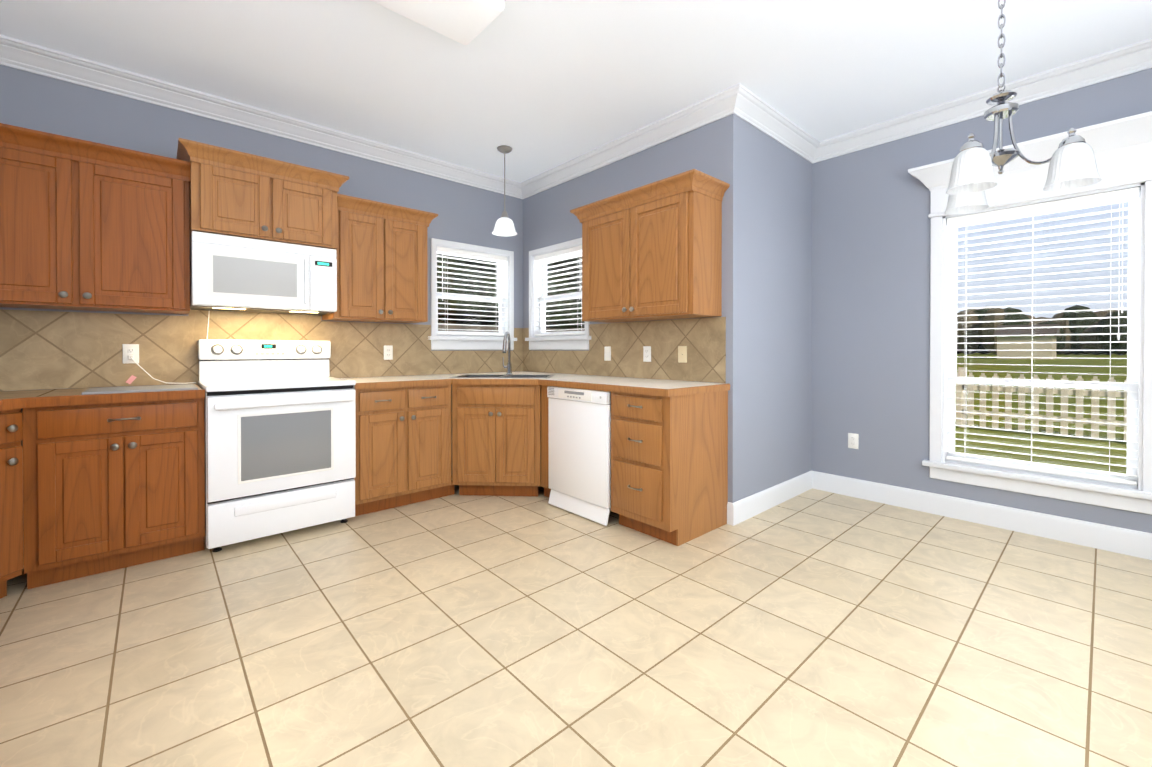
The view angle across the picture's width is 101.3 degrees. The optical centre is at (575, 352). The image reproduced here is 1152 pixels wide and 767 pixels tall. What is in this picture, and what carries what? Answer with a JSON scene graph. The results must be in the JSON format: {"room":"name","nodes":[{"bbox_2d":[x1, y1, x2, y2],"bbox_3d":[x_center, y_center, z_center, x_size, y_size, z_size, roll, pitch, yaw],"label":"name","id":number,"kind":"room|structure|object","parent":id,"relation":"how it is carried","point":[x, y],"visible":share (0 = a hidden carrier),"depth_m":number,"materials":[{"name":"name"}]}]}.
{"room":"kitchen","nodes":[
{"label":"kitchen","id":0,"kind":"room"},
{"bbox_2d":[0,65,519,545],"bbox_3d":[-1.988,-0.272,3.548,4.067,2.750,0.150,0,1,-42],"label":"wall","id":1,"kind":"structure","parent":0,"point":[467,214],"depth_m":3.19,"materials":[{"name":"blue paint"}]},
{"bbox_2d":[0,123,437,322],"bbox_3d":[-2.232,-0.711,2.893,2.817,0.948,0.492,0,1,-42],"label":"upper cabinet","id":2,"kind":"object","parent":1,"relation":"attached to","point":[89,225],"visible":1,"depth_m":2.67,"materials":[{"name":"brown wood"}]},
{"bbox_2d":[190,231,336,314],"bbox_3d":[-2.035,-0.485,3.096,0.766,0.433,0.435,0,1,-42],"label":"over-the-range microwave","id":3,"kind":"object","parent":2,"relation":"attached to","point":[234,274],"visible":1,"depth_m":2.92,"materials":[{"name":"white"}]},
{"bbox_2d":[207,311,209,338],"bbox_3d":[-2.390,-0.178,3.067,0.017,0.190,0.014,0,1,-42],"label":"cord","id":4,"kind":"object","parent":3,"relation":"attached to","point":[208,324],"visible":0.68,"depth_m":3.07,"materials":[{"name":"white plastic"}]},
{"bbox_2d":[0,35,519,197],"bbox_3d":[-1.918,-1.587,3.438,3.797,0.118,0.095,0,1,-42],"label":"crown molding","id":5,"kind":"structure","parent":1,"relation":"attached to","point":[14,53],"depth_m":3.08,"materials":[{"name":"white wood"}]},
{"bbox_2d":[0,309,523,390],"bbox_3d":[-1.991,-0.149,3.440,3.915,0.693,0.008,0,1,-42],"label":"backsplash","id":6,"kind":"structure","parent":1,"relation":"attached to","point":[49,350],"depth_m":2.96,"materials":[{"name":"tile"}]},
{"bbox_2d":[123,344,195,383],"bbox_3d":[-2.537,0.072,2.878,0.343,0.244,0.068,0,0,-31],"label":"outlet","id":7,"kind":"object","parent":6,"relation":"attached to","point":[130,353],"visible":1,"depth_m":2.82,"materials":[{"name":"white plastic"}]},
{"bbox_2d":[384,345,392,359],"bbox_3d":[-1.528,0.001,3.843,0.072,0.116,0.008,0,1,-42],"label":"outlet","id":8,"kind":"object","parent":6,"relation":"attached to","point":[388,352],"visible":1,"depth_m":3.84,"materials":[{"name":"white plastic"}]},
{"bbox_2d":[428,238,516,349],"bbox_3d":[-0.985,-0.509,4.422,0.905,0.967,0.220,0,1,-42],"label":"window","id":9,"kind":"structure","parent":1,"relation":"in","point":[468,340],"depth_m":4.39,"materials":[{"name":"white"}]},
{"bbox_2d":[0,475,1151,766],"bbox_3d":[0.526,1.167,1.546,5.437,0.100,6.500,0,1,-42],"label":"floor","id":10,"kind":"structure","parent":0,"point":[812,627],"depth_m":1.78,"materials":[{"name":"tile"}]},
{"bbox_2d":[0,409,23,597],"bbox_3d":[-2.191,0.686,1.260,0.701,0.865,2.997,0,1,-42],"label":"base cabinet","id":11,"kind":"object","parent":10,"relation":"on","point":[11,505],"visible":0.96,"depth_m":2.10,"materials":[{"name":"brown wood"}]},
{"bbox_2d":[0,391,13,410],"bbox_3d":[-2.206,0.233,1.243,0.660,0.047,2.997,0,1,-42],"label":"countertop","id":12,"kind":"structure","parent":11,"relation":"on","point":[3,400],"depth_m":2.06,"materials":[{"name":"wood"}]},
{"bbox_2d":[0,384,204,409],"bbox_3d":[-2.463,0.221,2.546,0.692,0.055,0.711,0,1,-42],"label":"countertop","id":13,"kind":"structure","parent":11,"relation":"on","point":[10,400],"depth_m":2.37,"materials":[{"name":"wood"}]},
{"bbox_2d":[23,398,204,588],"bbox_3d":[-2.466,0.677,2.581,0.653,0.865,0.660,0,1,-42],"label":"base cabinet","id":14,"kind":"object","parent":10,"relation":"on","point":[110,487],"visible":0.98,"depth_m":2.34,"materials":[{"name":"brown wood"}]},
{"bbox_2d":[197,339,355,551],"bbox_3d":[-1.906,0.511,3.021,0.766,1.189,0.725,0,1,-42],"label":"range","id":15,"kind":"object","parent":10,"relation":"on","point":[280,432],"visible":1,"depth_m":2.81,"materials":[{"name":"white metal"}]},
{"bbox_2d":[354,385,450,515],"bbox_3d":[-1.387,0.671,3.544,0.699,0.865,0.660,0,1,-42],"label":"base cabinet","id":16,"kind":"object","parent":10,"relation":"on","point":[403,446],"visible":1,"depth_m":3.31,"materials":[{"name":"brown wood"}]},
{"bbox_2d":[341,348,536,389],"bbox_3d":[-1.082,0.181,3.515,1.122,0.375,1.105,0,1,-42],"label":"countertop","id":17,"kind":"structure","parent":16,"relation":"on","point":[509,377],"depth_m":3.51,"materials":[{"name":"white laminate"}]},
{"bbox_2d":[447,385,548,496],"bbox_3d":[-0.588,0.669,3.776,0.795,0.865,0.795,0,1,-42],"label":"base cabinet","id":18,"kind":"object","parent":10,"relation":"on","point":[496,440],"visible":1,"depth_m":3.54,"materials":[{"name":"brown wood"}]},
{"bbox_2d":[547,386,610,525],"bbox_3d":[0.220,0.671,3.407,0.630,0.854,0.604,0,1,-42],"label":"dishwasher","id":19,"kind":"object","parent":10,"relation":"on","point":[579,447],"visible":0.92,"depth_m":3.17,"materials":[{"name":"white enamelled metal"},{"name":"white plastic"}]},
{"bbox_2d":[541,385,727,545],"bbox_3d":[0.341,0.673,3.275,0.660,0.865,1.184,0,1,-42],"label":"base cabinet","id":20,"kind":"object","parent":10,"relation":"on","point":[669,469],"depth_m":2.82,"materials":[{"name":"brown wood"}]},
{"bbox_2d":[503,332,729,396],"bbox_3d":[-0.019,0.097,3.668,0.667,0.541,2.291,0,1,-42],"label":"countertop","id":21,"kind":"structure","parent":20,"relation":"on","point":[663,388],"depth_m":3.06,"materials":[{"name":"white laminate"}]},
{"bbox_2d":[0,0,1151,182],"bbox_3d":[0.526,-1.683,1.527,5.437,0.100,6.500,0,1,-42],"label":"ceiling","id":22,"kind":"structure","parent":0,"point":[538,87],"depth_m":2.62,"materials":[{"name":"paint"}]},
{"bbox_2d":[371,0,505,44],"bbox_3d":[-0.877,-1.589,1.877,1.215,0.092,0.390,0,1,-42],"label":"ceiling light fixture","id":23,"kind":"object","parent":22,"relation":"attached to","point":[465,22],"visible":1,"depth_m":2.15,"materials":[{"name":"white"}]},
{"bbox_2d":[492,145,516,236],"bbox_3d":[-0.577,-1.305,3.819,0.204,0.686,0.204,0,1,-42],"label":"light","id":24,"kind":"object","parent":22,"relation":"hanging from","point":[504,225],"visible":1,"depth_m":3.79,"materials":[{"name":"white glass"}]},
{"bbox_2d":[944,0,1101,214],"bbox_3d":[1.896,-1.167,2.055,0.542,0.937,0.528,0,1,-42],"label":"chandelier","id":25,"kind":"object","parent":22,"relation":"hanging from","point":[1072,164],"visible":1,"depth_m":2.01,"materials":[{"name":"white glass"}]},
{"bbox_2d":[520,114,747,502],"bbox_3d":[0.292,-0.274,3.922,0.167,2.750,2.290,0,1,-42],"label":"wall","id":26,"kind":"structure","parent":0,"point":[718,149],"depth_m":3.14,"materials":[{"name":"blue paint"}]},
{"bbox_2d":[525,238,590,349],"bbox_3d":[-0.120,-0.509,4.373,0.220,0.967,0.905,0,1,-42],"label":"window","id":27,"kind":"structure","parent":26,"relation":"in","point":[540,337],"depth_m":4.42,"materials":[{"name":"white"}]},
{"bbox_2d":[524,317,725,382],"bbox_3d":[0.220,-0.022,3.899,0.008,0.431,2.250,0,1,-42],"label":"backsplash","id":28,"kind":"structure","parent":26,"relation":"attached to","point":[704,339],"depth_m":3.53,"materials":[{"name":"tile"}]},
{"bbox_2d":[604,346,610,360],"bbox_3d":[0.254,0.009,3.843,0.016,0.116,0.072,0,1,-42],"label":"light switch","id":29,"kind":"object","parent":28,"relation":"attached to","point":[607,353],"visible":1,"depth_m":3.84,"materials":[{"name":"white plastic"}]},
{"bbox_2d":[643,346,650,361],"bbox_3d":[0.532,0.011,3.536,0.008,0.116,0.072,0,1,-42],"label":"outlet","id":30,"kind":"object","parent":28,"relation":"attached to","point":[646,353],"visible":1,"depth_m":3.53,"materials":[{"name":"white plastic"}]},
{"bbox_2d":[678,346,686,362],"bbox_3d":[0.744,0.013,3.300,0.007,0.116,0.072,0,1,-42],"label":"light switch","id":31,"kind":"object","parent":28,"relation":"attached to","point":[682,354],"visible":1,"depth_m":3.30,"materials":[{"name":"beige plastic"}]},
{"bbox_2d":[520,83,751,198],"bbox_3d":[0.269,-1.589,3.769,0.095,0.118,2.295,0,1,-42],"label":"crown molding","id":32,"kind":"structure","parent":26,"relation":"attached to","point":[747,105],"depth_m":3.47,"materials":[{"name":"white wood"}]},
{"bbox_2d":[570,169,729,322],"bbox_3d":[0.471,-0.660,3.321,0.392,0.846,1.112,0,1,-42],"label":"upper cabinet","id":33,"kind":"object","parent":26,"relation":"attached to","point":[652,251],"visible":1,"depth_m":3.07,"materials":[{"name":"brown wood"}]},
{"bbox_2d":[748,123,811,495],"bbox_3d":[1.468,-0.272,3.538,1.050,2.750,0.150,0,1,-42],"label":"wall","id":34,"kind":"structure","parent":0,"point":[779,179],"depth_m":3.44,"materials":[{"name":"blue paint"}]},
{"bbox_2d":[727,471,814,525],"bbox_3d":[1.443,1.034,3.420,1.198,0.140,0.025,0,1,-42],"label":"baseboard","id":35,"kind":"structure","parent":34,"relation":"attached to","point":[739,511],"depth_m":3.32,"materials":[{"name":"white wood"}]},
{"bbox_2d":[736,93,819,162],"bbox_3d":[1.460,-1.586,3.358,1.110,0.118,0.095,0,1,-42],"label":"crown molding","id":36,"kind":"structure","parent":34,"relation":"attached to","point":[763,116],"depth_m":3.35,"materials":[{"name":"white wood"}]},
{"bbox_2d":[812,68,1151,532],"bbox_3d":[3.217,-0.265,2.492,0.150,2.750,4.040,0,1,-42],"label":"wall","id":37,"kind":"structure","parent":0,"point":[826,289],"depth_m":3.43,"materials":[{"name":"blue paint"}]},
{"bbox_2d":[848,433,858,448],"bbox_3d":[2.119,0.677,3.608,0.008,0.116,0.072,0,1,-42],"label":"outlet","id":38,"kind":"object","parent":37,"relation":"attached to","point":[853,440],"visible":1,"depth_m":3.60,"materials":[{"name":"white plastic"}]},
{"bbox_2d":[812,38,1151,163],"bbox_3d":[3.136,-1.580,2.390,0.095,0.118,3.770,0,1,-42],"label":"crown molding","id":39,"kind":"structure","parent":37,"relation":"attached to","point":[1136,57],"depth_m":2.91,"materials":[{"name":"white wood"}]},
{"bbox_2d":[815,471,1151,559],"bbox_3d":[3.195,1.041,2.401,0.015,0.140,3.860,0,1,-42],"label":"baseboard","id":40,"kind":"structure","parent":37,"relation":"attached to","point":[1130,542],"depth_m":2.97,"materials":[{"name":"white wood"}]},
{"bbox_2d":[908,111,1151,514],"bbox_3d":[2.792,-0.194,2.890,0.295,2.118,1.216,0,1,-42],"label":"nook window","id":41,"kind":"structure","parent":37,"relation":"in","point":[1122,148],"depth_m":2.81,"materials":[{"name":"white"}]},
{"label":"outside","id":42,"kind":"structure","parent":0,"visible":0},
{"bbox_2d":[955,353,1126,473],"bbox_3d":[57.062,0.857,71.070,260.000,0.100,190.000,0,1,-42],"label":"lawn","id":43,"kind":"structure","parent":42,"point":[1085,373],"depth_m":8.53,"materials":[{"name":"green plant"}]},
{"bbox_2d":[437,254,584,328],"bbox_3d":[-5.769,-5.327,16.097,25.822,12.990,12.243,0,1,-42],"label":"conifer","id":44,"kind":"object","parent":43,"relation":"on","point":[495,324],"depth_m":12.38,"materials":[{"name":"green plant"}]},
{"bbox_2d":[438,323,584,331],"bbox_3d":[-0.570,0.313,8.016,22.035,1.820,5.520,0,1,-42],"label":"privacy fence","id":45,"kind":"object","parent":43,"relation":"on","point":[469,328],"depth_m":10.18,"materials":[{"name":"wood"}]},
{"bbox_2d":[993,324,1060,358],"bbox_3d":[60.899,-1.449,63.755,8.800,4.590,6.000,0,1,-42],"label":"shed","id":46,"kind":"object","parent":43,"relation":"on","point":[1026,347],"depth_m":61.45,"materials":[{"name":"white"}]},
{"bbox_2d":[955,367,1126,440],"bbox_3d":[7.553,0.744,6.343,0.120,0.980,7.500,0,1,-42],"label":"picket fence","id":47,"kind":"object","parent":43,"relation":"on","point":[1061,391],"depth_m":7.02,"materials":[{"name":"white wood"}]},
{"bbox_2d":[957,305,1127,354],"bbox_3d":[111.283,-5.731,110.539,30.153,12.501,94.962,0,1,-42],"label":"tree line far","id":48,"kind":"object","parent":43,"relation":"on","point":[977,341],"depth_m":105.33,"materials":[{"name":"green plant"}]}
]}

